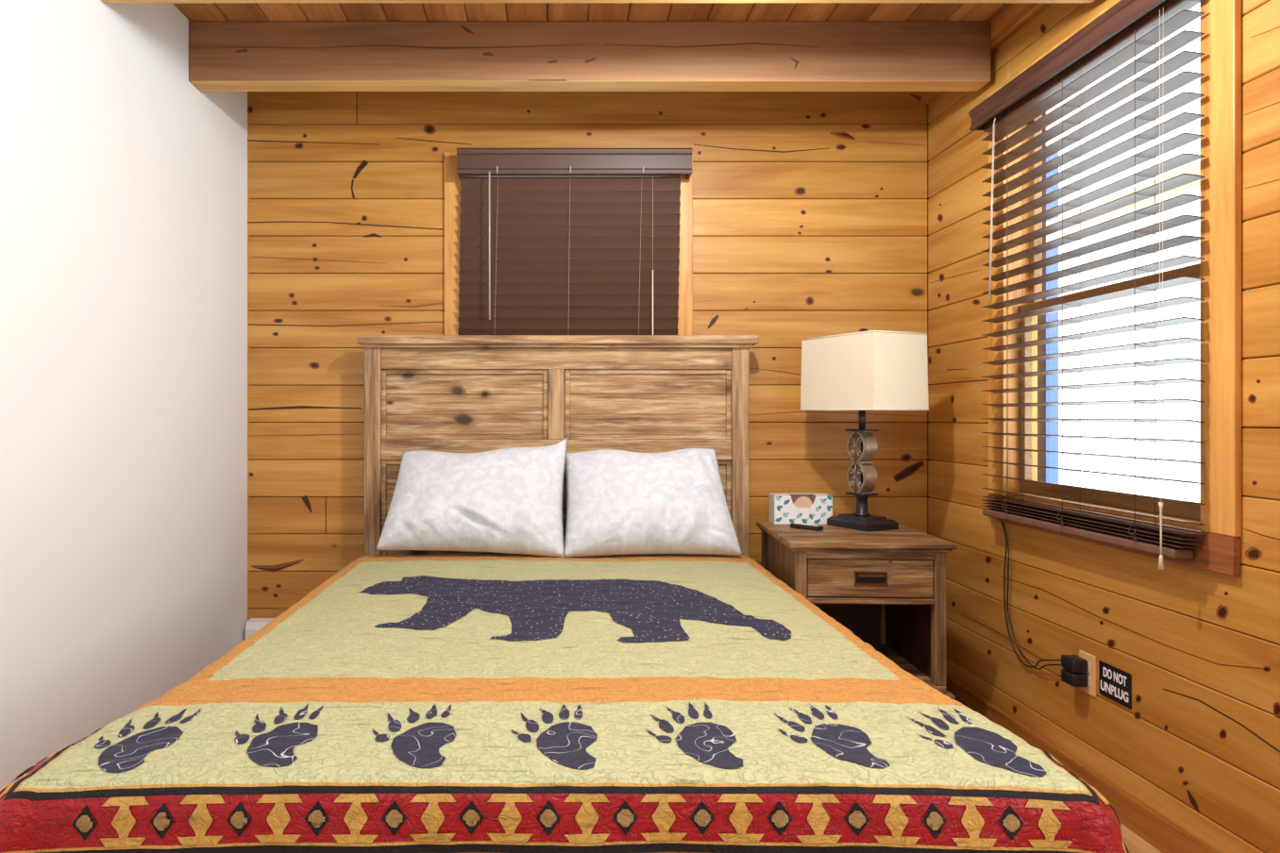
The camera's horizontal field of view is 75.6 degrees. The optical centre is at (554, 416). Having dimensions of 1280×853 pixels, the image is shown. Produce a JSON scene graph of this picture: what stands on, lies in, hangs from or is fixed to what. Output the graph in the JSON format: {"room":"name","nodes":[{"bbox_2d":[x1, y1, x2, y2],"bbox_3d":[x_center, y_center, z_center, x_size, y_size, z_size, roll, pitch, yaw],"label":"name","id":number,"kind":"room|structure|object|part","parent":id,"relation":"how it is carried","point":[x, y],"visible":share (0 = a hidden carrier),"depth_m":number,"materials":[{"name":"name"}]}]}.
{"room":"cabin bedroom","nodes":[
{"label":"cabin bedroom","id":0,"kind":"room"},
{"bbox_2d":[0,0,249,788],"bbox_3d":[-1.343,-0.147,0.839,0.120,2.521,5.377,0,0,0],"label":"wall","id":1,"kind":"structure","parent":0,"point":[124,198],"depth_m":2.38,"materials":[{"name":"white paint"}]},
{"bbox_2d":[247,91,930,621],"bbox_3d":[0.140,-0.138,3.491,3.046,2.501,0.131,0,0,0],"label":"wall","id":2,"kind":"structure","parent":0,"point":[810,209],"depth_m":3.43,"materials":[{"name":"brown wood"}]},
{"bbox_2d":[245,618,273,639],"bbox_3d":[-0.935,0.919,3.396,0.670,0.148,0.060,0,0,0],"label":"baseboard heater","id":3,"kind":"object","parent":2,"relation":"attached to","point":[253,625],"visible":0.13,"depth_m":3.38,"materials":[{"name":"white metal"}]},
{"bbox_2d":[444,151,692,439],"bbox_3d":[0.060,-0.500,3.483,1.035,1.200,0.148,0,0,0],"label":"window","id":4,"kind":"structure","parent":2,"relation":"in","point":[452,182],"depth_m":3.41,"materials":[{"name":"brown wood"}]},
{"bbox_2d":[456,148,692,335],"bbox_3d":[0.081,-0.574,3.357,0.957,1.028,0.101,0,0,0],"label":"window blind","id":5,"kind":"object","parent":4,"relation":"attached to","point":[553,241],"visible":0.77,"depth_m":3.38,"materials":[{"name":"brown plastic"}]},
{"bbox_3d":[-0.239,-0.550,3.341,0.024,0.920,0.061,0,0,0],"label":"ladder cord","id":6,"kind":"part","parent":5,"relation":"part of","materials":[{"name":"brown fabric"}]},
{"bbox_3d":[0.061,-0.550,3.341,0.014,0.920,0.061,0,0,0],"label":"ladder cord","id":7,"kind":"part","parent":5,"relation":"part of","materials":[{"name":"brown fabric"}]},
{"bbox_3d":[0.352,-0.550,3.341,0.024,0.920,0.061,0,0,0],"label":"ladder cord","id":8,"kind":"part","parent":5,"relation":"part of","materials":[{"name":"brown fabric"}]},
{"bbox_3d":[0.404,-0.542,3.360,0.005,0.885,0.005,0,0,-23],"label":"pull cord","id":9,"kind":"part","parent":5,"relation":"part of","materials":[{"name":"beige fabric"}]},
{"bbox_2d":[173,2,1010,21],"bbox_3d":[0.190,-1.458,0.888,3.346,0.140,5.677,0,0,0],"label":"ceiling","id":10,"kind":"structure","parent":0,"point":[193,11],"depth_m":2.81,"materials":[{"name":"brown wood"}]},
{"bbox_2d":[188,21,990,91],"bbox_3d":[0.126,-1.282,2.923,2.815,0.212,0.098,0,0,0],"label":"ceiling beam","id":11,"kind":"structure","parent":10,"relation":"attached to","point":[224,56],"depth_m":2.88,"materials":[{"name":"brown wood"}]},
{"bbox_2d":[101,0,1094,2],"bbox_3d":[0.125,-1.282,2.286,2.814,0.212,0.100,0,0,0],"label":"ceiling beam","id":12,"kind":"structure","parent":10,"relation":"attached to","point":[104,1],"depth_m":2.32,"materials":[{"name":"brown wood"}]},
{"bbox_2d":[927,0,1279,852],"bbox_3d":[1.627,-0.138,0.839,0.131,2.501,5.377,0,0,0],"label":"wall","id":13,"kind":"structure","parent":0,"point":[1198,743],"depth_m":2.24,"materials":[{"name":"brown wood"}]},
{"bbox_2d":[921,2,1049,104],"bbox_3d":[1.548,-1.344,0.839,0.030,0.088,5.177,0,0,0],"label":"trim","id":14,"kind":"structure","parent":13,"relation":"attached to","point":[1015,15],"depth_m":2.77,"materials":[{"name":"brown wood"}]},
{"bbox_2d":[1000,519,1087,687],"bbox_3d":[1.530,0.586,2.611,0.049,0.474,0.458,0,0,0],"label":"power cord","id":15,"kind":"object","parent":13,"relation":"attached to","point":[1073,675],"visible":0.96,"depth_m":2.42,"materials":[{"name":"black plastic"}]},
{"bbox_3d":[1.544,0.586,2.641,0.020,0.474,0.399,0,0,1],"label":"cord","id":16,"kind":"part","parent":15,"relation":"part of","materials":[{"name":"black plastic"}]},
{"bbox_3d":[1.542,0.581,2.631,0.016,0.462,0.380,0,0,1],"label":"cord","id":17,"kind":"part","parent":15,"relation":"part of","materials":[{"name":"black plastic"}]},
{"bbox_2d":[945,673,1218,852],"bbox_3d":[1.555,1.069,0.839,0.016,0.088,5.177,0,0,0],"label":"baseboard","id":18,"kind":"structure","parent":13,"relation":"attached to","point":[1163,834],"depth_m":2.27,"materials":[{"name":"brown wood"}]},
{"bbox_2d":[1078,650,1096,697],"bbox_3d":[1.559,0.752,2.396,0.008,0.116,0.072,0,0,0],"label":"electrical outlet","id":19,"kind":"object","parent":13,"relation":"attached to","point":[1091,689],"visible":0.72,"depth_m":2.38,"materials":[{"name":"beige plastic"}]},
{"bbox_2d":[1087,662,1090,673],"bbox_3d":[1.556,0.732,2.396,0.002,0.027,0.032,0,0,0],"label":"socket","id":20,"kind":"object","parent":19,"relation":"attached to","point":[1088,664],"depth_m":2.38,"materials":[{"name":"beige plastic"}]},
{"bbox_2d":[988,0,1241,576],"bbox_3d":[1.603,-0.390,2.389,0.120,1.510,1.057,0,0,0],"label":"window","id":21,"kind":"structure","parent":13,"relation":"in","point":[1221,23],"depth_m":1.94,"materials":[{"name":"brown wood"}]},
{"bbox_2d":[968,0,1205,570],"bbox_3d":[1.495,-0.347,2.391,0.098,1.438,0.934,0,0,0],"label":"window blind","id":22,"kind":"object","parent":21,"relation":"attached to","point":[1128,28],"visible":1,"depth_m":2.26,"materials":[{"name":"brown plastic"}]},
{"bbox_3d":[1.507,-0.325,2.691,0.063,1.330,0.025,0,0,0],"label":"ladder cord","id":23,"kind":"part","parent":22,"relation":"part of","materials":[{"name":"fabric"}]},
{"bbox_3d":[1.507,-0.325,2.396,0.063,1.330,0.025,0,0,0],"label":"ladder cord","id":24,"kind":"part","parent":22,"relation":"part of","materials":[{"name":"fabric"}]},
{"bbox_3d":[1.512,0.332,2.406,0.052,0.024,0.880,0,0,0],"label":"rail","id":25,"kind":"part","parent":22,"relation":"part of","materials":[{"name":"brown wood"}]},
{"bbox_3d":[1.507,-0.325,2.096,0.063,1.330,0.025,0,0,0],"label":"ladder cord","id":26,"kind":"part","parent":22,"relation":"part of","materials":[{"name":"fabric"}]},
{"bbox_3d":[1.474,-0.309,1.990,0.012,1.362,0.013,0,0,0],"label":"pull cord","id":27,"kind":"part","parent":22,"relation":"part of","materials":[{"name":"beige fabric"}]},
{"bbox_3d":[1.614,-0.060,2.390,0.028,0.640,0.857,0,0,0],"label":"sash","id":28,"kind":"part","parent":21,"relation":"part of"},
{"bbox_3d":[1.646,-0.722,2.390,0.028,0.753,0.857,0,0,0],"label":"sash","id":29,"kind":"part","parent":21,"relation":"part of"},
{"bbox_2d":[1098,660,1131,708],"bbox_3d":[1.560,0.746,2.280,0.004,0.094,0.128,0,0,0],"label":"warning sign","id":30,"kind":"object","parent":13,"relation":"attached to","point":[1115,683],"visible":1,"depth_m":2.27,"materials":[{"name":"black plastic"}]},
{"bbox_2d":[1119,823,1162,852],"bbox_3d":[0.190,1.163,0.888,3.346,0.100,5.677,0,0,0],"label":"floor","id":31,"kind":"structure","parent":0,"point":[1135,844],"depth_m":2.13,"materials":[{"name":"brown wood"}]},
{"bbox_2d":[357,335,758,556],"bbox_3d":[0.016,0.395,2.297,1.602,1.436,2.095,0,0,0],"label":"headboard","id":32,"kind":"object","parent":31,"relation":"on","point":[451,394],"visible":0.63,"depth_m":3.32,"materials":[{"name":"brown wood"}]},
{"bbox_3d":[-0.734,0.415,3.321,0.065,1.396,0.042,0,0,0],"label":"headboard post","id":33,"kind":"part","parent":32,"relation":"part of","materials":[{"name":"brown wood"}]},
{"bbox_3d":[-0.363,-0.048,3.331,0.677,0.285,0.026,0,0,0],"label":"headboard panel","id":34,"kind":"part","parent":32,"relation":"part of","materials":[{"name":"brown wood"}]},
{"bbox_3d":[0.009,0.136,3.324,1.420,0.082,0.032,0,0,0],"label":"headboard rail","id":35,"kind":"part","parent":32,"relation":"part of","materials":[{"name":"brown wood"}]},
{"bbox_3d":[0.009,-0.233,3.324,1.420,0.086,0.032,0,0,0],"label":"headboard rail","id":36,"kind":"part","parent":32,"relation":"part of","materials":[{"name":"brown wood"}]},
{"bbox_3d":[0.009,0.435,3.331,1.420,0.516,0.026,0,0,0],"label":"headboard panel","id":37,"kind":"part","parent":32,"relation":"part of","materials":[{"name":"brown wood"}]},
{"bbox_3d":[0.381,-0.048,3.331,0.675,0.285,0.026,0,0,0],"label":"headboard panel","id":38,"kind":"part","parent":32,"relation":"part of","materials":[{"name":"brown wood"}]},
{"bbox_3d":[0.753,0.415,3.321,0.068,1.396,0.042,0,0,0],"label":"headboard post","id":39,"kind":"part","parent":32,"relation":"part of","materials":[{"name":"brown wood"}]},
{"bbox_3d":[0.007,0.678,2.261,1.415,0.257,2.073,0,0,0],"label":"mattress","id":40,"kind":"object","parent":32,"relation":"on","visible":0},
{"bbox_2d":[0,553,1129,852],"bbox_3d":[-0.021,0.738,2.043,1.935,0.454,2.153,0,0,0],"label":"quilt","id":41,"kind":"object","parent":40,"relation":"on","point":[452,702],"visible":0.98,"depth_m":1.31,"materials":[{"name":"multicoloured fabric"}]},
{"bbox_2d":[375,437,567,557],"bbox_3d":[-0.304,0.301,3.104,0.712,0.438,0.304,0,0,0],"label":"pillow","id":42,"kind":"object","parent":41,"relation":"on","point":[504,500],"visible":1,"depth_m":3.02,"materials":[{"name":"fabric"}]},
{"bbox_2d":[564,448,742,557],"bbox_3d":[0.365,0.323,3.108,0.663,0.394,0.307,0,0,0],"label":"pillow","id":43,"kind":"object","parent":41,"relation":"on","point":[619,502],"visible":1,"depth_m":3.02,"materials":[{"name":"fabric"}]},
{"bbox_2d":[756,521,956,700],"bbox_3d":[1.068,0.766,2.991,0.557,0.693,0.568,0,0,3],"label":"nightstand","id":44,"kind":"object","parent":31,"relation":"on","point":[887,588],"visible":0.56,"depth_m":2.75,"materials":[{"name":"brown wood"}]},
{"bbox_3d":[0.851,0.675,3.267,0.038,0.446,0.036,0,0,3],"label":"corner post","id":45,"kind":"part","parent":44,"relation":"part of","materials":[{"name":"brown wood"}]},
{"bbox_3d":[0.834,0.675,3.015,0.016,0.446,0.468,0,0,2],"label":"panel","id":46,"kind":"part","parent":44,"relation":"part of","materials":[{"name":"brown wood"}]},
{"bbox_3d":[0.829,0.675,2.763,0.038,0.446,0.036,0,0,2],"label":"corner post","id":47,"kind":"part","parent":44,"relation":"part of","materials":[{"name":"brown wood"}]},
{"bbox_2d":[769,493,833,524],"bbox_3d":[0.970,0.362,3.222,0.228,0.116,0.090,0,0,2],"label":"tissue box","id":48,"kind":"object","parent":44,"relation":"on","point":[784,509],"visible":0.97,"depth_m":3.18,"materials":[{"name":"white cardboard"}]},
{"bbox_2d":[790,522,823,531],"bbox_3d":[0.938,0.410,3.045,0.036,0.018,0.124,0,0,-38],"label":"remote control","id":49,"kind":"object","parent":44,"relation":"on","point":[809,527],"visible":1,"depth_m":3.03,"materials":[{"name":"black plastic"}]},
{"bbox_3d":[1.080,0.675,3.267,0.421,0.446,0.008,0,0,3],"label":"panel","id":50,"kind":"part","parent":44,"relation":"part of","materials":[{"name":"brown wood"}]},
{"bbox_2d":[799,330,928,531],"bbox_3d":[1.165,0.051,3.100,0.268,0.736,0.386,0,0,-24],"label":"table lamp","id":51,"kind":"object","parent":44,"relation":"on","point":[862,372],"visible":1,"depth_m":2.99,"materials":[{"name":"beige fabric"}]},
{"bbox_3d":[1.165,0.168,3.100,0.072,0.416,0.094,0,0,-24],"label":"stem","id":52,"kind":"part","parent":51,"relation":"part of","materials":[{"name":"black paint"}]},
{"bbox_3d":[1.165,-0.024,3.100,0.268,0.004,0.386,0,0,-24],"label":"shade trim","id":53,"kind":"part","parent":51,"relation":"part of","materials":[{"name":"beige fabric"}]},
{"bbox_3d":[1.165,-0.162,3.100,0.262,0.282,0.380,0,0,-24],"label":"lamp shade","id":54,"kind":"part","parent":51,"relation":"part of","materials":[{"name":"beige fabric"}]},
{"bbox_3d":[1.165,-0.299,3.100,0.260,0.004,0.378,0,0,-24],"label":"shade trim","id":55,"kind":"part","parent":51,"relation":"part of","materials":[{"name":"beige fabric"}]},
{"bbox_3d":[1.058,0.543,2.747,0.415,0.125,0.021,0,0,2],"label":"drawer","id":56,"kind":"part","parent":44,"relation":"part of","materials":[{"name":"brown wood"}]},
{"bbox_3d":[1.058,0.466,2.752,0.421,0.027,0.026,0,0,2],"label":"rail","id":57,"kind":"part","parent":44,"relation":"part of","materials":[{"name":"brown wood"}]},
{"bbox_3d":[1.057,0.542,2.732,0.108,0.046,0.009,0,0,2],"label":"drawer pull","id":58,"kind":"part","parent":44,"relation":"part of","materials":[{"name":"black metal"}]},
{"bbox_3d":[1.309,0.675,3.247,0.038,0.446,0.036,0,0,3],"label":"corner post","id":59,"kind":"part","parent":44,"relation":"part of","materials":[{"name":"brown wood"}]},
{"bbox_2d":[863,641,945,693],"bbox_3d":[1.069,0.910,3.005,0.497,0.025,0.540,0,0,2],"label":"shelf","id":60,"kind":"object","parent":44,"relation":"attached to","point":[889,650],"depth_m":2.96,"materials":[{"name":"brown wood"}]},
{"bbox_3d":[1.304,0.675,2.995,0.016,0.446,0.468,0,0,3],"label":"panel","id":61,"kind":"part","parent":44,"relation":"part of","materials":[{"name":"brown wood"}]},
{"bbox_3d":[1.287,0.675,2.743,0.038,0.446,0.036,0,0,3],"label":"corner post","id":62,"kind":"part","parent":44,"relation":"part of","materials":[{"name":"brown wood"}]},
{"label":"outside","id":63,"kind":"structure","parent":0,"visible":0},
{"bbox_2d":[1045,161,1200,242],"bbox_3d":[2.800,-1.035,5.000,0.100,0.110,6.000,0,0,0],"label":"beam","id":64,"kind":"structure","parent":63,"point":[1192,188],"depth_m":3.90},
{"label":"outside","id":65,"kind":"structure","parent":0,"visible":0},
{"bbox_2d":[1045,151,1058,484],"bbox_3d":[4.242,-0.437,6.980,0.095,3.700,0.040,0,0,0],"label":"porch post","id":66,"kind":"object","parent":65,"point":[1052,412],"visible":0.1,"depth_m":6.96,"materials":[{"name":"blue paint"}]}
]}

